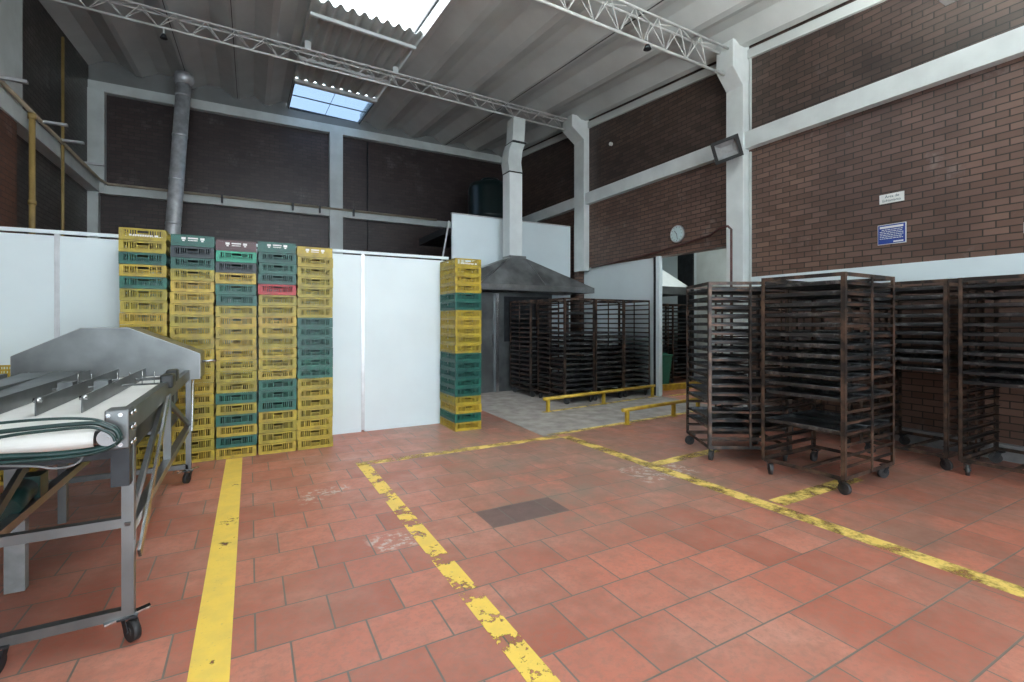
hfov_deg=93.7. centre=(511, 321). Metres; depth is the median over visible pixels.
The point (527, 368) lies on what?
baking tray
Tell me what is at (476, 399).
plastic crate
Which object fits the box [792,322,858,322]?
baking tray
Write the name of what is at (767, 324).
baking tray
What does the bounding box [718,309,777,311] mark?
baking tray
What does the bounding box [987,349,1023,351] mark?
baking tray
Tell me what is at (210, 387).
plastic crate
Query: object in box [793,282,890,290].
baking tray
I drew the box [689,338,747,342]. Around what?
baking tray
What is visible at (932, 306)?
baking tray
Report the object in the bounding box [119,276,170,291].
plastic crate
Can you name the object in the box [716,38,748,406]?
column
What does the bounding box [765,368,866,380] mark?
baking tray
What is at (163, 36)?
spot lamp
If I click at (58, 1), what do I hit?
roof truss
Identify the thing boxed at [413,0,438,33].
window
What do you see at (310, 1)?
trim
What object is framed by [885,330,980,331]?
baking tray
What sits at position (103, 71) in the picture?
trim
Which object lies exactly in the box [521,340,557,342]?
baking tray
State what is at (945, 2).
ceiling lamp
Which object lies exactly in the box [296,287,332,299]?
plastic crate
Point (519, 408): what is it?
floor
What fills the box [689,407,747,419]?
baking tray
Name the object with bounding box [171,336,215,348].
plastic crate
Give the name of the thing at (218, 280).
plastic crate
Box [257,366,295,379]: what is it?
plastic crate
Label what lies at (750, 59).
trim
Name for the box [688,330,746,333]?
baking tray
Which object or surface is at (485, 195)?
water tank
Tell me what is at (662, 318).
baking tray
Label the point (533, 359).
baking tray
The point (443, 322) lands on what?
plastic crate
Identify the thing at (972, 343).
baking tray
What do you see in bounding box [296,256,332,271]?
plastic crate
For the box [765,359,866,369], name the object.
baking tray
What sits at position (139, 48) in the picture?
ceiling
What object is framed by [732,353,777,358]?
baking tray
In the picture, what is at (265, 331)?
plastic crate
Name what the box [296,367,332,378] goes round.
plastic crate
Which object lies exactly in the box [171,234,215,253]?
plastic crate
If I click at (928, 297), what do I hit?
baking tray
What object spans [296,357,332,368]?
plastic crate
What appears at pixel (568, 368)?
baking tray
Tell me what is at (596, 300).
rack
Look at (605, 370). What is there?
baking tray
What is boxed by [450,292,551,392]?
oven
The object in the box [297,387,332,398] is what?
plastic crate
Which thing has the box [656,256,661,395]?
door frame
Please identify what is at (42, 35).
wall
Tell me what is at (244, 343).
plastic crate
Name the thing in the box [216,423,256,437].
plastic crate
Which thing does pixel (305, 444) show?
plastic crate
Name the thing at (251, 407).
plastic crate
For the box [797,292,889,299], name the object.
baking tray
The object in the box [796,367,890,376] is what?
baking tray
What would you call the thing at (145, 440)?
plastic crate
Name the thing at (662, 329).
baking tray
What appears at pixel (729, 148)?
floodlight
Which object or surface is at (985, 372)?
baking tray
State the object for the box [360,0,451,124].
trim
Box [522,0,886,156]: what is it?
beam
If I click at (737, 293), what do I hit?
baking tray
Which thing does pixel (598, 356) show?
baking tray
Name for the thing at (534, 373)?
baking tray
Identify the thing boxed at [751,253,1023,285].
beam
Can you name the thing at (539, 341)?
baking tray
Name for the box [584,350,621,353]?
baking tray
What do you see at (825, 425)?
baking tray
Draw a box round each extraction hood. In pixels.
[450,255,593,295]
[662,270,690,296]
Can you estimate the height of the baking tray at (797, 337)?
0.032 m
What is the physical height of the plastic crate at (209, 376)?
0.109 m
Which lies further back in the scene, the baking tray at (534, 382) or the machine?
the baking tray at (534, 382)
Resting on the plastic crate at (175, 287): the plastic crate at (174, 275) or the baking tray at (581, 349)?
the plastic crate at (174, 275)
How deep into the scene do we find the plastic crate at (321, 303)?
5.32 m
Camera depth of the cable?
12.45 m
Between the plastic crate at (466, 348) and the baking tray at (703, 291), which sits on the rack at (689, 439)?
the baking tray at (703, 291)
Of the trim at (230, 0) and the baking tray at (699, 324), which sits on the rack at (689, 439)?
the baking tray at (699, 324)
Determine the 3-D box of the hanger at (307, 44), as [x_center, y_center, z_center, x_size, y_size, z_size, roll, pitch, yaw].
[-3.518,-4.739,8.254,0.100,0.138,0.100,0,0,-29]
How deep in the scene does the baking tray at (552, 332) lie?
8.24 m
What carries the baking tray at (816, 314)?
on the rack at (844, 488)
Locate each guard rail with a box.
[543,384,655,411]
[621,397,699,424]
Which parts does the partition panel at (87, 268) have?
rail, rail, rail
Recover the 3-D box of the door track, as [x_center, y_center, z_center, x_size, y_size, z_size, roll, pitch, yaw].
[2.721,0.090,9.067,0.030,2.620,0.095,0,0,-29]
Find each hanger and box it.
[304,40,310,50]
[392,66,397,74]
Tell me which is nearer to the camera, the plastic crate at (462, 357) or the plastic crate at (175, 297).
the plastic crate at (175, 297)
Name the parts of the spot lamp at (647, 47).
lamp shade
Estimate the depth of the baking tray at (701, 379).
5.20 m
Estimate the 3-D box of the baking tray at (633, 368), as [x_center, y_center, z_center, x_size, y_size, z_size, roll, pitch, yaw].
[2.237,0.902,9.141,0.593,0.032,0.401,0,0,-29]
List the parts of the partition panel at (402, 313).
rail, rail, rail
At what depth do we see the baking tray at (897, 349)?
4.83 m
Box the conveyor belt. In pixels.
[0,391,177,470]
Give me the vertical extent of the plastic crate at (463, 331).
0.107 m
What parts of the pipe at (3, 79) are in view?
arm, arm, arm, arm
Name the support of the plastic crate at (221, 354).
on the plastic crate at (221, 365)
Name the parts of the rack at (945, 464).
post, post, post, frame, frame, post, post, post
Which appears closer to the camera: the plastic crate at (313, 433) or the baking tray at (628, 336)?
the plastic crate at (313, 433)
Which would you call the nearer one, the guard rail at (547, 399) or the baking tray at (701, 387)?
the baking tray at (701, 387)
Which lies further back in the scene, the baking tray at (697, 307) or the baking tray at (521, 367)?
the baking tray at (521, 367)
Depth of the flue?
9.73 m
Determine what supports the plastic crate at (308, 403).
on the plastic crate at (310, 413)
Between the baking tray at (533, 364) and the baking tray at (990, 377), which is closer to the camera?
the baking tray at (990, 377)
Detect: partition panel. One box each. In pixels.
[0,226,56,372]
[57,230,229,406]
[230,244,362,442]
[363,251,448,430]
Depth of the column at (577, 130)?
10.86 m
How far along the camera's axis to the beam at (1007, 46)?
6.08 m
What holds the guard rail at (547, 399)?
on the floor at (519, 408)
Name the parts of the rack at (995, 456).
post, post, frame, frame, post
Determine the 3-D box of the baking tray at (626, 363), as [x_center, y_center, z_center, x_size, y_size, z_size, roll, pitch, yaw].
[2.230,0.815,9.155,0.593,0.032,0.401,0,0,-29]
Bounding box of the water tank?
[468,177,502,217]
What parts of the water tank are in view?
lid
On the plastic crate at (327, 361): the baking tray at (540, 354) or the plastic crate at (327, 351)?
the plastic crate at (327, 351)
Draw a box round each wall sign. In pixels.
[878,222,906,244]
[879,191,903,204]
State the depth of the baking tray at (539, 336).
8.88 m
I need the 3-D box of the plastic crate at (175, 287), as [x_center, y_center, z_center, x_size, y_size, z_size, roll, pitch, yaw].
[-3.293,-0.348,4.990,0.364,0.109,0.550,0,0,-29]
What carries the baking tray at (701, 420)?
on the rack at (689, 439)
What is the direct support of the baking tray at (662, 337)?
on the rack at (672, 376)
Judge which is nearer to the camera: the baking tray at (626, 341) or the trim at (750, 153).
the trim at (750, 153)
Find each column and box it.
[0,0,22,107]
[87,87,106,238]
[329,131,342,253]
[562,114,588,271]
[575,271,582,355]
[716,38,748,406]
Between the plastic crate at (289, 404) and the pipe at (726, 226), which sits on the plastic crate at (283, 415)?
the plastic crate at (289, 404)
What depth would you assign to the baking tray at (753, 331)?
4.82 m
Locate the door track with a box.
[654,257,655,394]
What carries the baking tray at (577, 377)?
on the rack at (563, 301)
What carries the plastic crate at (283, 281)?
on the plastic crate at (261, 290)
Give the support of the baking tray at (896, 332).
on the rack at (945, 464)
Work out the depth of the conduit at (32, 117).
6.55 m
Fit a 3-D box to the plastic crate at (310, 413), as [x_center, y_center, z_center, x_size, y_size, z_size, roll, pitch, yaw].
[-2.300,1.012,5.532,0.364,0.108,0.550,0,0,-29]
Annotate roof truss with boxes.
[50,0,567,130]
[535,0,728,75]
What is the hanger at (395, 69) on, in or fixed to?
attached to the roof truss at (58, 1)
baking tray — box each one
[511,326,545,326]
[511,370,544,372]
[511,374,539,377]
[511,379,533,381]
[512,352,536,354]
[512,366,536,368]
[521,331,553,332]
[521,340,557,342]
[521,349,554,351]
[521,353,556,356]
[521,362,548,365]
[521,371,551,375]
[521,376,547,379]
[521,380,547,384]
[522,344,557,346]
[522,358,553,361]
[522,367,553,370]
[525,327,556,328]
[539,336,576,337]
[539,341,574,342]
[539,350,572,352]
[539,360,576,362]
[539,364,577,367]
[539,379,558,382]
[540,374,574,377]
[552,312,592,313]
[552,322,592,323]
[552,332,592,333]
[552,337,592,339]
[552,341,592,344]
[552,346,592,349]
[552,351,592,354]
[552,356,592,359]
[552,361,592,365]
[552,366,592,370]
[552,370,592,375]
[552,375,592,380]
[552,380,592,385]
[552,385,592,390]
[569,340,605,341]
[569,344,592,345]
[573,349,602,350]
[582,336,620,338]
[582,354,620,358]
[582,368,621,372]
[583,341,621,343]
[583,345,621,348]
[583,359,621,363]
[583,364,621,368]
[583,373,621,377]
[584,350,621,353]
[584,378,621,382]
[585,382,620,387]
[597,331,621,333]
[602,348,630,349]
[610,340,647,342]
[610,353,647,356]
[610,362,647,365]
[611,349,647,351]
[611,366,647,370]
[611,371,647,375]
[611,375,647,380]
[611,380,647,385]
[612,344,647,347]
[612,358,647,361]
[621,335,647,337]
[662,318,690,319]
[662,329,689,330]
[662,337,689,338]
[662,344,689,345]
[662,347,689,349]
[662,351,689,353]
[663,333,689,334]
[670,369,685,372]
[671,362,689,364]
[671,366,689,368]
[674,355,690,357]
[688,288,746,294]
[688,305,746,309]
[688,323,746,325]
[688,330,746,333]
[688,353,746,359]
[688,368,746,376]
[688,376,746,384]
[688,391,746,402]
[688,414,747,428]
[689,297,747,301]
[689,314,747,317]
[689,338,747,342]
[689,345,747,350]
[689,361,747,367]
[689,384,747,393]
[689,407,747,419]
[717,322,777,322]
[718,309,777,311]
[718,329,777,329]
[725,288,782,294]
[725,407,777,419]
[728,330,785,332]
[730,338,785,341]
[730,346,785,349]
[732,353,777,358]
[733,379,777,384]
[734,387,773,393]
[735,396,777,399]
[738,422,785,428]
[765,280,866,289]
[765,291,866,298]
[765,301,866,307]
[765,312,866,316]
[765,323,866,326]
[765,341,866,347]
[765,350,866,358]
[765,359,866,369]
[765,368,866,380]
[765,377,866,391]
[766,332,867,337]
[766,386,867,401]
[766,413,867,434]
[792,299,858,302]
[792,307,858,310]
[792,317,847,317]
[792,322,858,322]
[792,329,866,331]
[792,336,866,340]
[792,409,889,427]
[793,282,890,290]
[794,386,890,396]
[796,357,890,365]
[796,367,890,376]
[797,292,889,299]
[797,349,890,355]
[799,340,890,344]
[803,302,890,307]
[803,331,890,334]
[863,286,957,292]
[863,295,957,301]
[863,304,957,309]
[863,330,957,334]
[863,338,957,344]
[863,347,957,353]
[866,355,957,362]
[867,323,957,325]
[879,363,957,371]
[885,308,957,309]
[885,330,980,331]
[887,338,979,341]
[895,290,970,294]
[895,313,957,316]
[895,353,980,359]
[963,281,1023,288]
[963,292,1023,297]
[963,302,1023,307]
[963,312,1023,316]
[963,323,1023,326]
[963,332,1023,336]
[963,341,1023,346]
[963,350,1023,357]
[963,359,1023,367]
[963,369,1023,377]
[963,378,1023,388]
[981,367,1023,370]
[982,297,1023,298]
[982,376,1023,380]
[985,287,1023,290]
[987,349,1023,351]
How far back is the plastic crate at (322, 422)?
5.33 m
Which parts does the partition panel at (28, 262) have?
rail, rail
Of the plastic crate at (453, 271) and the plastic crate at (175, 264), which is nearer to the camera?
the plastic crate at (175, 264)
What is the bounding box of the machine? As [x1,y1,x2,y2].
[0,327,215,672]
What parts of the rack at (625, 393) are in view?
post, frame, post, frame, post, post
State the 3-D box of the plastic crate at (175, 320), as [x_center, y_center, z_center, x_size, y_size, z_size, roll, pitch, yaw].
[-3.293,-0.009,4.981,0.364,0.109,0.550,0,0,-29]
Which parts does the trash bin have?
lid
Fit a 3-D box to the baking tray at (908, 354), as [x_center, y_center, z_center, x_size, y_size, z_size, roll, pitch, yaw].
[4.449,0.377,5.107,0.396,0.032,0.693,0,0,-29]
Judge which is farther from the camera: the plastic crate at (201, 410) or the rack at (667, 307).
the rack at (667, 307)
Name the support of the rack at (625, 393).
on the floor at (519, 408)
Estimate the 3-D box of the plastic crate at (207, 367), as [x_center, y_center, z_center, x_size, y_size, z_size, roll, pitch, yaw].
[-3.289,0.442,4.986,0.364,0.109,0.550,0,0,-29]
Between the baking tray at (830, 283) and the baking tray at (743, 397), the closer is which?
the baking tray at (830, 283)
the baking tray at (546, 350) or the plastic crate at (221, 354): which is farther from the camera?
the baking tray at (546, 350)
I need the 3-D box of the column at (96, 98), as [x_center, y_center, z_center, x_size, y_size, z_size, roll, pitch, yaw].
[-8.483,-1.660,9.803,0.270,6.120,0.180,0,0,-29]
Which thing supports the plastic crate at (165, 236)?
on the plastic crate at (165, 248)
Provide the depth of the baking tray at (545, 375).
8.79 m
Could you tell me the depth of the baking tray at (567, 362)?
8.36 m
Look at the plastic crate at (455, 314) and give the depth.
6.20 m
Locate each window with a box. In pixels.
[287,78,375,123]
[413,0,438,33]
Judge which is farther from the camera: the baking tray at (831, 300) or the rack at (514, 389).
the rack at (514, 389)
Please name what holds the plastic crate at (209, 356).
on the plastic crate at (207, 367)
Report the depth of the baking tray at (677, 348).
11.15 m
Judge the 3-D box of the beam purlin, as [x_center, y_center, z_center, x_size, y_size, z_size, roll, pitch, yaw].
[-3.172,-4.809,9.206,1.662,0.118,0.050,0,0,-29]
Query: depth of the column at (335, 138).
11.93 m
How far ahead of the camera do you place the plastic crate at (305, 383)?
5.33 m
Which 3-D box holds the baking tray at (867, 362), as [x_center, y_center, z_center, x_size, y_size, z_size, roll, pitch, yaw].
[3.050,0.377,4.471,0.411,0.032,0.653,0,0,-31]
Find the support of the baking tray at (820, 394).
on the rack at (844, 488)
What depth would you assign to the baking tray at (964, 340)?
5.23 m
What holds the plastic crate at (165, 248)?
on the plastic crate at (123, 258)
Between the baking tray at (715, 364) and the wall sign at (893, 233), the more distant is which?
the wall sign at (893, 233)
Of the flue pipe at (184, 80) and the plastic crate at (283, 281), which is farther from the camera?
the flue pipe at (184, 80)
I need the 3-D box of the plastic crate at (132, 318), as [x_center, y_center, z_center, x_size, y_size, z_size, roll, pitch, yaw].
[-3.636,-0.027,4.801,0.364,0.111,0.550,0,0,-29]
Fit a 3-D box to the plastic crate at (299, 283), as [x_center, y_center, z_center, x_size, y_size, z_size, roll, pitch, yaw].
[-2.296,-0.431,5.530,0.364,0.108,0.550,0,0,-29]
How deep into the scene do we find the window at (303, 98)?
11.14 m
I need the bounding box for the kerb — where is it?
[662,381,701,390]
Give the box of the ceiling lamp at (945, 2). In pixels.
[938,0,957,5]
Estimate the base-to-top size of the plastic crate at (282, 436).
0.109 m
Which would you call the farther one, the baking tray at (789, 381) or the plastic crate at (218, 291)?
the plastic crate at (218, 291)
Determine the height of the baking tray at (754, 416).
0.032 m
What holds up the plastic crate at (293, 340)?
on the plastic crate at (291, 352)
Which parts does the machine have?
leg, gear motor, plate, plate, rail, drive cord, drive cord, cross rail, rail, drive cord, drive cord, drive cord, leg, plate, plate, rail, plate, brake lever, leg, rail, leg, brake lever, leg, angle plate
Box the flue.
[501,117,525,256]
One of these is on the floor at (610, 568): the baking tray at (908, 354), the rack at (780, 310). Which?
the rack at (780, 310)
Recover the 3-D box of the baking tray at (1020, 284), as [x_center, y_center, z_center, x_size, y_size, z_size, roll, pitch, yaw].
[4.453,-0.323,4.186,0.396,0.032,0.673,0,0,-29]
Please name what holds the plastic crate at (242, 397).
on the plastic crate at (251, 407)
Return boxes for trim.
[88,61,496,154]
[162,0,184,70]
[230,0,237,98]
[287,0,311,107]
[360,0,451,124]
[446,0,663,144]
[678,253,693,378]
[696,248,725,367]
[749,58,751,129]
[749,152,751,281]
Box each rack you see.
[510,300,558,396]
[537,298,594,403]
[567,299,623,400]
[597,300,649,396]
[662,304,668,353]
[662,304,691,382]
[685,282,791,460]
[715,291,797,431]
[761,272,894,494]
[785,288,887,447]
[859,279,984,469]
[958,274,1023,475]
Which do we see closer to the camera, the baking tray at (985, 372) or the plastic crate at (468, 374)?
the baking tray at (985, 372)
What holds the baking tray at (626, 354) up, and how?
on the rack at (625, 393)
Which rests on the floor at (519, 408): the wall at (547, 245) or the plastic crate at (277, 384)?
the wall at (547, 245)
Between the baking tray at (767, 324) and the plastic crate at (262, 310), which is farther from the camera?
the plastic crate at (262, 310)
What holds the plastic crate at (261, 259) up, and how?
on the plastic crate at (293, 271)
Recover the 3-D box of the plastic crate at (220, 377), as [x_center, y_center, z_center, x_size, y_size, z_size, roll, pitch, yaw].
[-2.958,0.564,5.164,0.364,0.108,0.550,0,0,-29]
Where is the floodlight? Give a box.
[710,133,743,164]
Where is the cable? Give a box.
[367,142,367,255]
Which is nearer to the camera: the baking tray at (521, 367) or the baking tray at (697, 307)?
the baking tray at (697, 307)
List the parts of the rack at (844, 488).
post, post, post, frame, frame, post, post, post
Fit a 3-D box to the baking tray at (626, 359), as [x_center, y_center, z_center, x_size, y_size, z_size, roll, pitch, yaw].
[2.236,0.727,9.142,0.593,0.032,0.401,0,0,-29]
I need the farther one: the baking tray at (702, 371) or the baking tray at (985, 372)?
the baking tray at (702, 371)
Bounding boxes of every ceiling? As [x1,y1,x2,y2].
[39,0,308,105]
[295,0,422,98]
[364,0,847,156]
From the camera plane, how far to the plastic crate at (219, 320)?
4.94 m
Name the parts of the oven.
door, door, door post, control panel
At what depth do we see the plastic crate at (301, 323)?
5.31 m
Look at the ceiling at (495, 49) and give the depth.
8.25 m
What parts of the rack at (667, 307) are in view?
post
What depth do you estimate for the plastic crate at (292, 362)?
5.15 m
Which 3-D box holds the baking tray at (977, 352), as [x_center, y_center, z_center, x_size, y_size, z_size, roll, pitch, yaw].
[4.452,0.290,4.187,0.396,0.032,0.673,0,0,-29]
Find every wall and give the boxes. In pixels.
[0,109,16,232]
[17,0,87,237]
[100,95,502,260]
[441,212,569,371]
[521,0,1023,445]
[662,253,702,375]
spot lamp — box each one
[160,28,167,39]
[643,36,650,51]
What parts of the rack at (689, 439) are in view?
post, post, post, frame, frame, post, post, post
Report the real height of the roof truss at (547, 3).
0.585 m
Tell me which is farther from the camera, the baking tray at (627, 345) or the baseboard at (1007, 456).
the baking tray at (627, 345)
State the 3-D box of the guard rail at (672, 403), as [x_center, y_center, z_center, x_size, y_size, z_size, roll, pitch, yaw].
[2.211,1.283,6.956,1.760,0.226,0.088,0,0,-35]
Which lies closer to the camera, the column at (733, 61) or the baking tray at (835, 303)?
the baking tray at (835, 303)
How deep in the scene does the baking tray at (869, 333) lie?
4.45 m
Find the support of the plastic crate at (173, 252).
on the plastic crate at (175, 264)
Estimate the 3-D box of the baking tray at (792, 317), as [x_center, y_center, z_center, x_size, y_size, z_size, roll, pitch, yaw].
[3.720,-0.060,5.680,0.371,0.032,0.693,0,0,-29]
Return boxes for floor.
[0,377,1023,681]
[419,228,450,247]
[481,384,714,436]
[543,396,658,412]
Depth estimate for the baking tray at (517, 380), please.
9.58 m
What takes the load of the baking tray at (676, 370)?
on the rack at (672, 376)
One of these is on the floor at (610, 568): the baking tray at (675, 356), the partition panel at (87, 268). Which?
the partition panel at (87, 268)
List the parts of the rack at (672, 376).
post, post, frame, post, frame, post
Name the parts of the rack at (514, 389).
post, post, post, frame, frame, post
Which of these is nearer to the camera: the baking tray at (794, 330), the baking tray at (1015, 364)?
the baking tray at (1015, 364)
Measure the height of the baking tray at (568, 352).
0.032 m
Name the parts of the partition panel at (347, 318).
rail, rail, rail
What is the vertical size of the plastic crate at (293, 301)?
0.109 m
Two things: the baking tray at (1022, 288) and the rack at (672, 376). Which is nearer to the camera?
the baking tray at (1022, 288)
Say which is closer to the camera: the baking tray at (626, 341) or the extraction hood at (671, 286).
the baking tray at (626, 341)
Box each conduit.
[28,112,36,233]
[61,37,64,235]
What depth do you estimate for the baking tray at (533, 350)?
9.21 m
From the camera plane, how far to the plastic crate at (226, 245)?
4.94 m
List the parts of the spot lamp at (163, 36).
lamp shade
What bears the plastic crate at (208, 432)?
on the plastic crate at (200, 444)
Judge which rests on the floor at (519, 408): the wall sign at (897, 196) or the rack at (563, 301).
the rack at (563, 301)
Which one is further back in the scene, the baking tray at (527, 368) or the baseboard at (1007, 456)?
the baking tray at (527, 368)
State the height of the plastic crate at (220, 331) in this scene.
0.108 m
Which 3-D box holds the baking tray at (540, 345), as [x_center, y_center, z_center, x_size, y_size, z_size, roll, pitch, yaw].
[0.527,0.465,9.175,0.593,0.032,0.371,0,0,-29]
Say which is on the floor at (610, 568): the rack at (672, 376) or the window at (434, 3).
the rack at (672, 376)
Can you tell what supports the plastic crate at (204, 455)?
on the floor at (610, 568)
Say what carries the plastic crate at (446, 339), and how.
on the plastic crate at (466, 348)
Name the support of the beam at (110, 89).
attached to the wall at (226, 155)
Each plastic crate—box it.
[0,365,9,376]
[0,467,39,485]
[118,227,170,248]
[118,239,170,258]
[118,251,170,269]
[119,264,169,280]
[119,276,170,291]
[119,288,170,301]
[119,313,169,324]
[119,325,170,335]
[120,300,169,312]
[136,443,162,456]
[136,455,162,468]
[137,434,162,444]
[170,245,215,263]
[170,268,214,284]
[170,280,215,294]
[170,292,215,304]
[170,303,216,314]
[170,315,216,325]
[170,326,216,337]
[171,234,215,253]
[171,257,215,273]
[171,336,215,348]
[172,401,215,416]
[172,411,215,429]
[172,422,215,441]
[172,434,215,452]
[172,445,215,464]
[175,390,215,406]
[178,379,215,394]
[192,369,215,382]
[201,348,216,359]
[204,358,215,370]
[215,261,255,277]
[215,272,255,287]
[215,284,255,296]
[215,338,255,349]
[216,239,255,257]
[216,250,256,267]
[216,295,256,306]
[216,306,255,316]
[216,317,256,326]
[216,327,255,337]
[216,347,256,360]
[216,359,256,371]
[216,370,256,382]
[216,381,256,393]
[216,391,255,404]
[216,399,256,415]
[216,413,256,426]
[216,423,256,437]
[216,434,256,448]
[216,445,256,459]
[257,241,295,259]
[257,284,295,296]
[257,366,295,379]
[257,440,295,454]
[258,252,296,268]
[258,263,296,278]
[258,273,295,287]
[258,295,296,305]
[258,305,295,315]
[258,316,296,326]
[258,326,295,336]
[258,337,296,347]
[258,347,296,358]
[258,357,296,368]
[258,378,296,390]
[258,388,296,400]
[258,398,295,411]
[258,409,296,422]
[258,418,296,433]
[258,429,296,443]
[295,318,332,327]
[296,246,332,262]
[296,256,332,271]
[296,267,332,280]
[296,277,332,290]
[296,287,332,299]
[296,297,332,307]
[296,308,332,317]
[296,328,332,337]
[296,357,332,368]
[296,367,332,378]
[296,397,332,408]
[296,407,332,419]
[296,427,331,439]
[296,436,332,449]
[297,337,332,347]
[297,347,332,357]
[297,377,332,388]
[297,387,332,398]
[297,417,332,429]
[440,258,480,271]
[440,267,480,278]
[440,275,480,286]
[440,284,480,294]
[440,293,480,302]
[440,301,480,310]
[440,310,481,318]
[440,319,480,326]
[440,327,480,335]
[440,335,481,344]
[440,343,480,352]
[440,359,480,370]
[440,367,480,379]
[440,376,480,387]
[440,384,480,396]
[440,392,480,405]
[440,400,481,413]
[440,408,480,422]
[440,416,480,431]
[441,351,480,361]
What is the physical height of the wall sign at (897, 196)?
0.110 m
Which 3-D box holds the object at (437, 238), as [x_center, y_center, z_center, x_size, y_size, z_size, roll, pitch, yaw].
[-0.634,-1.975,11.903,2.900,0.150,1.700,0,0,-29]
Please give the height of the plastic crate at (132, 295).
0.111 m
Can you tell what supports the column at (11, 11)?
on the beam at (48, 146)
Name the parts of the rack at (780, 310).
post, post, post, frame, post, post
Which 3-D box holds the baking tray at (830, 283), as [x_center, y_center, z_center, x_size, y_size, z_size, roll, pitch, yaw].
[2.676,-0.323,4.250,0.411,0.032,0.653,0,0,-31]
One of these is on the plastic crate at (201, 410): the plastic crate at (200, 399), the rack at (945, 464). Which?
the plastic crate at (200, 399)
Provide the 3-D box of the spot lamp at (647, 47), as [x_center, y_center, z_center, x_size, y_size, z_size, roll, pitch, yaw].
[1.855,-3.830,6.574,0.110,0.200,0.110,0,0,-29]
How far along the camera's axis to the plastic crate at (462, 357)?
6.21 m
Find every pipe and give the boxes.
[0,75,436,220]
[165,70,194,234]
[591,225,732,353]
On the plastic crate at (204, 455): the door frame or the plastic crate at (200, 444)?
the plastic crate at (200, 444)
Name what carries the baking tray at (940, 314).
on the rack at (945, 464)
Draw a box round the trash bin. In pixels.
[662,353,672,383]
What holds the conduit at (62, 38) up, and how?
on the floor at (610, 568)
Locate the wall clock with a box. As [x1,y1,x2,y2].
[670,225,684,242]
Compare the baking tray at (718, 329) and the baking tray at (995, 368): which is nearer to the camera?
the baking tray at (995, 368)
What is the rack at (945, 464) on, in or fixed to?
on the floor at (610, 568)
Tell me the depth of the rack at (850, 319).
5.61 m
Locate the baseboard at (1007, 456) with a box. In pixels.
[747,405,1023,463]
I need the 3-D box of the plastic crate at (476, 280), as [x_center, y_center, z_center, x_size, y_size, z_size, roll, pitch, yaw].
[-0.694,-0.533,6.410,0.364,0.107,0.550,0,0,-29]
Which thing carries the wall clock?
attached to the wall at (954, 149)
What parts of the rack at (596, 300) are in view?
post, post, frame, frame, post, post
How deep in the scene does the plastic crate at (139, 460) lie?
4.60 m
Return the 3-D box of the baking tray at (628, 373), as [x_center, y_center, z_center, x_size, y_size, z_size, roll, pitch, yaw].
[2.237,0.990,9.142,0.593,0.032,0.401,0,0,-29]
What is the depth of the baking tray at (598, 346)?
8.71 m
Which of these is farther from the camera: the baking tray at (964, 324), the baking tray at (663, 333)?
the baking tray at (663, 333)
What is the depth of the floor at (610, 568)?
2.74 m
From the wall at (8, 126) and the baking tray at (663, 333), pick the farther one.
the baking tray at (663, 333)
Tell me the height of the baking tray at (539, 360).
0.032 m
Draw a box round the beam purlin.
[299,56,389,83]
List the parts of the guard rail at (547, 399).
post, post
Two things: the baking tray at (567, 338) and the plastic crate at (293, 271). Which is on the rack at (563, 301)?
the baking tray at (567, 338)
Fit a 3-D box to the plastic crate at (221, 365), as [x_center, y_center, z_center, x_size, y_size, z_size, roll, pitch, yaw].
[-2.958,0.452,5.169,0.364,0.108,0.550,0,0,-28]
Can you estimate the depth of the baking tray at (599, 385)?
8.83 m
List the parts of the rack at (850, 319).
post, post, post, frame, frame, post, post, post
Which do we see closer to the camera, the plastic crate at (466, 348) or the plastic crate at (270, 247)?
the plastic crate at (270, 247)
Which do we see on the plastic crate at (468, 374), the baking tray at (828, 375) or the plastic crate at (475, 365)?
the plastic crate at (475, 365)
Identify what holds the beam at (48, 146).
attached to the wall at (42, 35)
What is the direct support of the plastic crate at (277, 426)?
on the plastic crate at (282, 436)
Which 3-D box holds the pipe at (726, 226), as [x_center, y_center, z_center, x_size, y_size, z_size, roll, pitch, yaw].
[2.667,-0.049,9.043,0.274,2.858,3.780,0,0,-24]
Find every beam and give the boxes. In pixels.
[0,88,99,191]
[88,79,501,163]
[98,185,450,227]
[294,78,376,103]
[310,11,415,49]
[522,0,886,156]
[522,26,1023,221]
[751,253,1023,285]
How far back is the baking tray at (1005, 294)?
4.22 m
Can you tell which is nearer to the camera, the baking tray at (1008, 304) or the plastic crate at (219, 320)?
the baking tray at (1008, 304)
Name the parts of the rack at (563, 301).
post, post, frame, post, frame, post, post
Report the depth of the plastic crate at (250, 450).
4.96 m
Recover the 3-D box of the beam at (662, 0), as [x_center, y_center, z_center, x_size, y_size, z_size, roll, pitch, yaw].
[2.371,-4.170,5.631,0.010,1.507,17.611,0,0,-29]
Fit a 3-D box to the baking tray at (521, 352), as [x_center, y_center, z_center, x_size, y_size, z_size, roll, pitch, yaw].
[0.334,0.640,9.530,0.593,0.032,0.371,0,0,-29]
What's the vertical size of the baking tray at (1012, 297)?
0.032 m
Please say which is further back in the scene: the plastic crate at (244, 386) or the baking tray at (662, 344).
the baking tray at (662, 344)
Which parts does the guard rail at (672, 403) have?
post, post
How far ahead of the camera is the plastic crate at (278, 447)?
5.13 m
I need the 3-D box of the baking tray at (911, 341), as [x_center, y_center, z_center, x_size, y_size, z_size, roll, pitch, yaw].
[4.081,0.202,4.907,0.396,0.032,0.693,0,0,-29]

